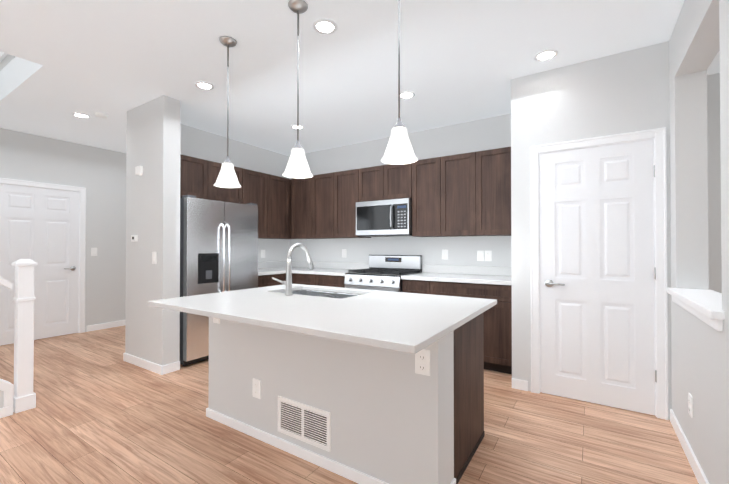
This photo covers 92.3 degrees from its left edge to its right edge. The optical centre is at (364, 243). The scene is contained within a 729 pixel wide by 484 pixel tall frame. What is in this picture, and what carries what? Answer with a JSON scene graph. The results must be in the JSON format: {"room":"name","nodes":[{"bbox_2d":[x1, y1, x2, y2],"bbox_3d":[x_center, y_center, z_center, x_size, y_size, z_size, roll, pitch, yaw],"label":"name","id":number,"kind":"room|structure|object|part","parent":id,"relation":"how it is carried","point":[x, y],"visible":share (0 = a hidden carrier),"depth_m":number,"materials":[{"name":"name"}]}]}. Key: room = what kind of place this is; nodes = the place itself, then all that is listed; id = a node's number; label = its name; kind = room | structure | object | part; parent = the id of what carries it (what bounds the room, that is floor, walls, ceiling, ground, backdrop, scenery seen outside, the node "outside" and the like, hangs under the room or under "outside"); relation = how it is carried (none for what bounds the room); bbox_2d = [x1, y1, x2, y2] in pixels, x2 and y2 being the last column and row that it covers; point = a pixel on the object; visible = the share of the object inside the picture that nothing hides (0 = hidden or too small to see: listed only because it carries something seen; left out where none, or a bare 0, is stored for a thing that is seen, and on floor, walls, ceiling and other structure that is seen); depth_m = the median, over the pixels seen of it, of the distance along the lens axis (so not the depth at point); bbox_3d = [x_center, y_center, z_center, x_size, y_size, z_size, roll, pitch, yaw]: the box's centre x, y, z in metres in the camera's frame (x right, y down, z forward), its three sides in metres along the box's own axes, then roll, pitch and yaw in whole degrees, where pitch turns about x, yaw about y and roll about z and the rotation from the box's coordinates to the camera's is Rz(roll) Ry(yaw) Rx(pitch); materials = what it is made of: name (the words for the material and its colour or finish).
{"room":"kitchen","nodes":[
{"label":"kitchen","id":0,"kind":"room"},
{"bbox_2d":[0,51,15,71],"bbox_3d":[-5.061,-2.808,1.958,3.230,2.660,5.000,0,-1,33],"label":"wall","id":1,"kind":"structure","parent":0,"point":[6,59],"depth_m":3.60,"materials":[{"name":"white paint"}]},
{"bbox_2d":[0,128,125,331],"bbox_3d":[-4.877,-0.090,4.018,0.120,2.740,8.500,0,-1,33],"label":"wall","id":2,"kind":"structure","parent":0,"point":[98,174],"depth_m":5.20,"materials":[{"name":"grey paint"}]},
{"bbox_2d":[0,184,78,345],"bbox_3d":[-4.383,0.263,4.708,0.035,2.030,0.876,0,-1,33],"label":"hall door","id":3,"kind":"structure","parent":2,"relation":"in","point":[40,226],"depth_m":4.74,"materials":[{"name":"white wood"}]},
{"bbox_2d":[0,178,85,332],"bbox_3d":[-4.407,0.232,4.724,0.142,2.108,1.016,0,-1,33],"label":"door frame","id":4,"kind":"structure","parent":2,"relation":"attached to","point":[82,237],"depth_m":5.07,"materials":[{"name":"white wood"}]},
{"bbox_2d":[91,248,96,255],"bbox_3d":[-4.024,0.120,5.216,0.010,0.116,0.072,0,-1,33],"label":"light switch","id":5,"kind":"object","parent":2,"relation":"attached to","point":[93,251],"visible":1,"depth_m":5.21,"materials":[{"name":"white plastic"}]},
{"bbox_2d":[87,320,124,331],"bbox_3d":[-3.293,1.257,6.338,0.013,0.085,2.865,0,-1,33],"label":"baseboard","id":6,"kind":"structure","parent":2,"relation":"attached to","point":[117,323],"depth_m":5.33,"materials":[{"name":"white wood"}]},
{"bbox_2d":[125,95,288,365],"bbox_3d":[-1.656,-0.085,4.629,0.770,2.740,2.360,0,-1,33],"label":"wall","id":7,"kind":"structure","parent":0,"point":[161,138],"depth_m":3.60,"materials":[{"name":"grey paint"}]},
{"bbox_2d":[131,235,137,240],"bbox_3d":[-2.441,-0.058,3.717,0.090,0.064,0.022,0,-1,33],"label":"thermostat","id":8,"kind":"object","parent":7,"relation":"attached to","point":[134,237],"visible":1,"depth_m":3.70,"materials":[{"name":"white plastic"}]},
{"bbox_2d":[136,166,142,174],"bbox_3d":[-2.358,-0.762,3.667,0.100,0.092,0.028,0,-1,33],"label":"sensor box","id":9,"kind":"object","parent":7,"relation":"attached to","point":[139,170],"visible":1,"depth_m":3.65,"materials":[{"name":"white plastic"}]},
{"bbox_2d":[123,353,164,374],"bbox_3d":[-2.289,1.234,3.614,0.773,0.085,0.013,0,-1,33],"label":"baseboard","id":10,"kind":"structure","parent":7,"relation":"attached to","point":[145,364],"depth_m":3.58,"materials":[{"name":"white wood"}]},
{"bbox_2d":[152,252,156,263],"bbox_3d":[-2.106,0.140,3.506,0.072,0.116,0.010,0,-1,33],"label":"light switch","id":11,"kind":"object","parent":7,"relation":"attached to","point":[153,257],"visible":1,"depth_m":3.50,"materials":[{"name":"white plastic"}]},
{"bbox_2d":[180,154,241,203],"bbox_3d":[-2.007,-0.763,4.272,0.327,0.470,0.990,0,-1,33],"label":"upper cabinet","id":12,"kind":"object","parent":7,"relation":"attached to","point":[198,177],"visible":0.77,"depth_m":4.15,"materials":[{"name":"brown wood"}]},
{"bbox_2d":[261,250,264,257],"bbox_3d":[-1.533,0.151,5.297,0.008,0.116,0.072,0,-1,33],"label":"outlet","id":13,"kind":"object","parent":7,"relation":"attached to","point":[262,253],"visible":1,"depth_m":5.29,"materials":[{"name":"white plastic"}]},
{"bbox_2d":[242,168,290,238],"bbox_3d":[-1.419,-0.535,5.181,0.327,0.910,1.175,0,-1,33],"label":"upper cabinet","id":14,"kind":"object","parent":7,"relation":"attached to","point":[269,195],"visible":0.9,"depth_m":4.99,"materials":[{"name":"brown wood"}]},
{"bbox_2d":[0,325,698,483],"bbox_3d":[-1.130,1.319,1.587,10.200,0.120,8.500,0,-1,33],"label":"floor","id":15,"kind":"structure","parent":0,"point":[102,412],"depth_m":2.29,"materials":[{"name":"brown wood"}]},
{"bbox_2d":[0,379,13,407],"bbox_3d":[-3.915,-0.070,1.641,1.150,2.659,3.050,0,-1,33],"label":"flight","id":16,"kind":"object","parent":15,"relation":"on","point":[6,386],"visible":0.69,"depth_m":2.56,"materials":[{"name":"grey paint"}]},
{"bbox_2d":[0,277,12,289],"bbox_3d":[-3.231,-0.221,1.766,0.060,2.335,2.098,0,-1,33],"label":"stair railing","id":17,"kind":"object","parent":16,"relation":"attached to","point":[6,283],"visible":1,"depth_m":2.60,"materials":[{"name":"white wood"}]},
{"bbox_2d":[0,391,12,417],"bbox_3d":[-3.436,1.161,1.322,0.012,0.190,3.050,0,-1,33],"label":"baseboard","id":18,"kind":"structure","parent":16,"relation":"attached to","point":[6,410],"depth_m":2.57,"materials":[{"name":"white wood"}]},
{"bbox_2d":[12,259,37,412],"bbox_3d":[-2.623,0.693,2.700,0.122,1.150,0.122,0,-1,33],"label":"stair newel post","id":19,"kind":"object","parent":15,"relation":"on","point":[24,397],"visible":0.94,"depth_m":2.67,"materials":[{"name":"white wood"}]},
{"bbox_2d":[180,195,257,365],"bbox_3d":[-1.827,0.391,4.128,0.741,1.780,0.910,0,-1,33],"label":"refrigerator","id":20,"kind":"object","parent":15,"relation":"on","point":[218,246],"visible":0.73,"depth_m":3.79,"materials":[{"name":"grey metal"}]},
{"bbox_2d":[258,273,285,287],"bbox_3d":[-1.315,0.849,5.081,0.597,0.880,1.212,0,-1,33],"label":"base cabinet","id":21,"kind":"object","parent":15,"relation":"on","point":[265,280],"visible":0.02,"depth_m":4.64,"materials":[{"name":"brown wood"}]},
{"bbox_2d":[258,262,285,275],"bbox_3d":[-1.473,0.336,4.805,0.635,0.140,0.570,0,-1,33],"label":"countertop","id":22,"kind":"structure","parent":21,"relation":"on","point":[264,268],"depth_m":5.23,"materials":[{"name":"white stone"}]},
{"bbox_2d":[268,261,368,275],"bbox_3d":[-0.744,0.339,5.056,1.590,0.140,0.642,0,-1,33],"label":"countertop","id":23,"kind":"structure","parent":21,"relation":"on","point":[300,267],"depth_m":5.06,"materials":[{"name":"white stone"}]},
{"bbox_2d":[292,273,345,287],"bbox_3d":[-0.478,0.847,4.906,0.990,0.880,0.597,0,-1,33],"label":"base cabinet","id":24,"kind":"object","parent":15,"relation":"on","point":[322,280],"visible":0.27,"depth_m":4.63,"materials":[{"name":"brown wood"}]},
{"bbox_2d":[208,317,453,483],"bbox_3d":[-0.344,0.844,2.191,1.770,0.840,0.220,0,-1,33],"label":"wall","id":25,"kind":"structure","parent":15,"relation":"on","point":[392,415],"depth_m":1.88,"materials":[{"name":"grey paint"}]},
{"bbox_2d":[213,318,219,323],"bbox_3d":[-1.066,0.512,2.523,0.072,0.116,0.008,0,-1,33],"label":"outlet","id":26,"kind":"object","parent":25,"relation":"attached to","point":[216,320],"visible":0.35,"depth_m":2.52,"materials":[{"name":"white plastic"}]},
{"bbox_2d":[253,378,260,398],"bbox_3d":[-0.704,0.945,2.286,0.072,0.116,0.008,0,-1,33],"label":"outlet","id":27,"kind":"object","parent":25,"relation":"attached to","point":[256,388],"visible":1,"depth_m":2.28,"materials":[{"name":"white plastic"}]},
{"bbox_2d":[278,396,330,451],"bbox_3d":[-0.364,1.053,2.066,0.410,0.215,0.008,0,-1,33],"label":"air vent","id":28,"kind":"object","parent":25,"relation":"in","point":[311,425],"visible":1,"depth_m":2.06,"materials":[{"name":"white metal"}]},
{"bbox_2d":[206,408,455,483],"bbox_3d":[-0.347,1.234,2.182,1.796,0.060,0.233,0,-1,33],"label":"baseboard","id":29,"kind":"structure","parent":25,"relation":"attached to","point":[351,474],"depth_m":2.07,"materials":[{"name":"white wood"}]},
{"bbox_2d":[415,349,429,375],"bbox_3d":[0.274,0.559,1.658,0.072,0.116,0.008,0,-1,33],"label":"outlet","id":30,"kind":"object","parent":25,"relation":"attached to","point":[422,361],"visible":0.98,"depth_m":1.65,"materials":[{"name":"white plastic"}]},
{"bbox_2d":[344,255,421,291],"bbox_3d":[0.224,0.714,4.372,0.760,1.137,0.702,0,-1,33],"label":"range","id":31,"kind":"object","parent":15,"relation":"on","point":[384,272],"visible":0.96,"depth_m":4.30,"materials":[{"name":"silver metal"}]},
{"bbox_2d":[402,279,511,373],"bbox_3d":[1.092,0.839,3.893,1.207,0.880,0.597,0,-1,33],"label":"base cabinet","id":32,"kind":"object","parent":15,"relation":"on","point":[498,337],"visible":0.29,"depth_m":3.45,"materials":[{"name":"brown wood"}]},
{"bbox_2d":[401,264,511,284],"bbox_3d":[1.083,0.328,3.882,1.205,0.140,0.632,0,-1,33],"label":"countertop","id":33,"kind":"structure","parent":32,"relation":"on","point":[477,274],"depth_m":3.96,"materials":[{"name":"white stone"}]},
{"bbox_2d":[454,312,484,483],"bbox_3d":[0.409,0.829,2.197,0.511,0.870,0.600,0,-1,33],"label":"base cabinet","id":34,"kind":"object","parent":15,"relation":"on","point":[469,433],"depth_m":2.02,"materials":[{"name":"brown wood"}]},
{"bbox_2d":[147,284,496,353],"bbox_3d":[-0.257,0.380,2.261,1.855,0.030,1.275,0,-1,33],"label":"countertop","id":35,"kind":"structure","parent":34,"relation":"on","point":[413,323],"depth_m":1.87,"materials":[{"name":"white stone"}]},
{"bbox_2d":[272,243,313,295],"bbox_3d":[-0.514,0.180,2.592,0.106,0.374,0.355,0,-1,33],"label":"faucet","id":36,"kind":"object","parent":35,"relation":"on","point":[288,284],"visible":1,"depth_m":2.50,"materials":[{"name":"silver metal"}]},
{"bbox_2d":[284,290,356,298],"bbox_3d":[-0.353,0.501,2.705,0.724,0.204,0.394,0,-1,33],"label":"undermount sink","id":37,"kind":"object","parent":35,"relation":"in","point":[323,294],"depth_m":2.92,"materials":[{"name":"silver metal"}]},
{"bbox_2d":[0,0,719,155],"bbox_3d":[-1.130,-1.631,1.613,10.200,0.300,8.500,0,-1,33],"label":"ceiling","id":38,"kind":"structure","parent":0,"point":[461,61],"depth_m":2.78,"materials":[{"name":"white paint"}]},
{"bbox_2d":[72,113,90,117],"bbox_3d":[-3.217,-1.456,3.982,0.168,0.008,0.168,0,-1,33],"label":"recessed light","id":39,"kind":"object","parent":38,"relation":"in","point":[81,115],"visible":1,"depth_m":3.98,"materials":[{"name":"white plastic"}]},
{"bbox_2d":[94,112,107,118],"bbox_3d":[-2.973,-1.445,3.955,0.124,0.032,0.124,0,-1,33],"label":"smoke detector","id":40,"kind":"object","parent":38,"relation":"attached to","point":[101,115],"visible":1,"depth_m":3.93,"materials":[{"name":"white plastic"}]},
{"bbox_2d":[194,81,213,89],"bbox_3d":[-1.481,-1.462,3.243,0.168,0.008,0.168,0,-1,33],"label":"recessed light","id":41,"kind":"object","parent":38,"relation":"in","point":[204,85],"visible":1,"depth_m":3.24,"materials":[{"name":"white"}]},
{"bbox_2d":[214,36,240,187],"bbox_3d":[-0.991,-0.945,2.541,0.188,1.054,0.188,0,-1,33],"label":"pendant light","id":42,"kind":"object","parent":38,"relation":"hanging from","point":[227,177],"visible":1,"depth_m":2.52,"materials":[{"name":"white glass"}]},
{"bbox_2d":[291,124,303,128],"bbox_3d":[-0.832,-1.453,4.359,0.168,0.008,0.168,0,-1,33],"label":"recessed light","id":43,"kind":"object","parent":38,"relation":"in","point":[295,126],"visible":0.79,"depth_m":4.34,"materials":[{"name":"white"}]},
{"bbox_2d":[282,0,312,178],"bbox_3d":[-0.411,-0.949,2.167,0.188,1.054,0.188,0,-1,33],"label":"pendant light","id":44,"kind":"object","parent":38,"relation":"hanging from","point":[297,166],"visible":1,"depth_m":2.14,"materials":[{"name":"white glass"}]},
{"bbox_2d":[313,19,336,33],"bbox_3d":[-0.267,-1.470,2.376,0.168,0.008,0.168,0,-1,33],"label":"recessed light","id":45,"kind":"object","parent":38,"relation":"in","point":[324,26],"visible":1,"depth_m":2.37,"materials":[{"name":"white plastic"}]},
{"bbox_2d":[381,0,417,164],"bbox_3d":[0.177,-0.952,1.787,0.188,1.054,0.188,0,-1,33],"label":"pendant light","id":46,"kind":"object","parent":38,"relation":"hanging from","point":[399,150],"visible":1,"depth_m":1.75,"materials":[{"name":"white glass"}]},
{"bbox_2d":[400,91,414,98],"bbox_3d":[0.413,-1.461,3.448,0.168,0.008,0.168,0,-1,33],"label":"recessed light","id":47,"kind":"object","parent":38,"relation":"in","point":[406,95],"visible":0.88,"depth_m":3.44,"materials":[{"name":"white"}]},
{"bbox_2d":[534,49,557,60],"bbox_3d":[1.414,-1.467,2.731,0.168,0.008,0.168,0,-1,33],"label":"recessed light","id":48,"kind":"object","parent":38,"relation":"in","point":[548,54],"visible":1,"depth_m":2.73,"materials":[{"name":"white plastic"}]},
{"bbox_2d":[289,73,721,292],"bbox_3d":[0.768,-0.086,4.540,10.200,2.740,0.120,0,-1,33],"label":"wall","id":49,"kind":"structure","parent":0,"point":[490,133],"depth_m":4.29,"materials":[{"name":"grey paint"}]},
{"bbox_2d":[291,169,370,238],"bbox_3d":[-0.514,-0.536,5.102,1.236,0.910,0.327,0,-1,33],"label":"upper cabinet","id":50,"kind":"object","parent":49,"relation":"attached to","point":[323,206],"visible":0.85,"depth_m":4.94,"materials":[{"name":"brown wood"}]},
{"bbox_2d":[342,249,345,256],"bbox_3d":[-0.300,0.139,5.151,0.072,0.116,0.008,0,-1,33],"label":"electrical outlet","id":51,"kind":"object","parent":49,"relation":"attached to","point":[343,252],"visible":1,"depth_m":5.15,"materials":[{"name":"white plastic"}]},
{"bbox_2d":[359,163,411,201],"bbox_3d":[0.331,-0.773,4.559,0.770,0.445,0.327,0,-1,33],"label":"upper cabinet","id":52,"kind":"object","parent":49,"relation":"attached to","point":[385,182],"visible":0.71,"depth_m":4.41,"materials":[{"name":"brown wood"}]},
{"bbox_2d":[356,198,411,236],"bbox_3d":[0.297,-0.320,4.501,0.762,0.442,0.455,0,-1,33],"label":"over-the-range microwave","id":53,"kind":"object","parent":52,"relation":"attached to","point":[387,218],"visible":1,"depth_m":4.33,"materials":[{"name":"silver metal"}]},
{"bbox_2d":[442,250,447,258],"bbox_3d":[0.991,0.132,4.318,0.072,0.116,0.008,0,-1,33],"label":"electrical outlet","id":54,"kind":"object","parent":49,"relation":"attached to","point":[444,254],"visible":1,"depth_m":4.31,"materials":[{"name":"white plastic"}]},
{"bbox_2d":[412,147,510,236],"bbox_3d":[1.164,-0.545,4.019,1.210,0.910,0.327,0,-1,33],"label":"upper cabinet","id":55,"kind":"object","parent":49,"relation":"attached to","point":[465,194],"visible":0.85,"depth_m":3.88,"materials":[{"name":"brown wood"}]},
{"bbox_2d":[477,251,483,260],"bbox_3d":[1.350,0.140,4.084,0.072,0.116,0.010,0,-1,33],"label":"light switch","id":56,"kind":"object","parent":49,"relation":"attached to","point":[480,255],"visible":1,"depth_m":4.08,"materials":[{"name":"white plastic"}]},
{"bbox_2d":[485,251,491,260],"bbox_3d":[1.427,0.140,4.036,0.072,0.116,0.008,0,-1,33],"label":"electrical outlet","id":57,"kind":"object","parent":49,"relation":"attached to","point":[488,255],"visible":1,"depth_m":4.03,"materials":[{"name":"white plastic"}]},
{"bbox_2d":[511,41,671,419],"bbox_3d":[1.855,-0.101,2.826,1.235,2.740,0.120,0,-1,33],"label":"wall","id":58,"kind":"structure","parent":0,"point":[621,92],"depth_m":2.83,"materials":[{"name":"grey paint"}]},
{"bbox_2d":[539,140,654,414],"bbox_3d":[1.807,0.246,2.772,0.756,2.030,0.097,0,-1,33],"label":"pantry door","id":59,"kind":"structure","parent":58,"relation":"in","point":[597,331],"depth_m":2.76,"materials":[{"name":"white wood"}]},
{"bbox_3d":[1.574,0.332,2.901,0.149,0.066,0.061,0,-1,33],"label":"pantry door handle","id":60,"kind":"part","parent":59,"relation":"part of","materials":[{"name":"silver metal"}]},
{"bbox_2d":[530,127,667,419],"bbox_3d":[1.839,0.215,2.821,0.896,2.108,0.142,0,-1,33],"label":"door frame","id":61,"kind":"structure","parent":58,"relation":"attached to","point":[657,136],"depth_m":2.58,"materials":[{"name":"white wood"}]},
{"bbox_2d":[669,0,728,483],"bbox_3d":[0.420,-0.128,-0.389,0.160,2.740,6.840,0,-1,33],"label":"wall","id":62,"kind":"structure","parent":0,"point":[699,40],"depth_m":1.80,"materials":[{"name":"grey paint"}]},
{"bbox_2d":[670,409,708,483],"bbox_3d":[0.439,1.201,-0.216,0.018,0.085,6.510,0,-1,33],"label":"baseboard","id":63,"kind":"structure","parent":62,"relation":"attached to","point":[701,478],"depth_m":2.03,"materials":[{"name":"white wood"}]},
{"bbox_2d":[688,393,692,417],"bbox_3d":[1.883,0.932,2.026,0.008,0.116,0.072,0,-1,33],"label":"outlet","id":64,"kind":"object","parent":62,"relation":"attached to","point":[690,404],"visible":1,"depth_m":2.01,"materials":[{"name":"white plastic"}]},
{"bbox_2d":[667,288,724,331],"bbox_3d":[1.893,0.342,1.912,0.225,0.090,1.050,0,-1,33],"label":"sill","id":65,"kind":"structure","parent":62,"relation":"attached to","point":[705,306],"depth_m":1.84,"materials":[{"name":"white"}]}
]}

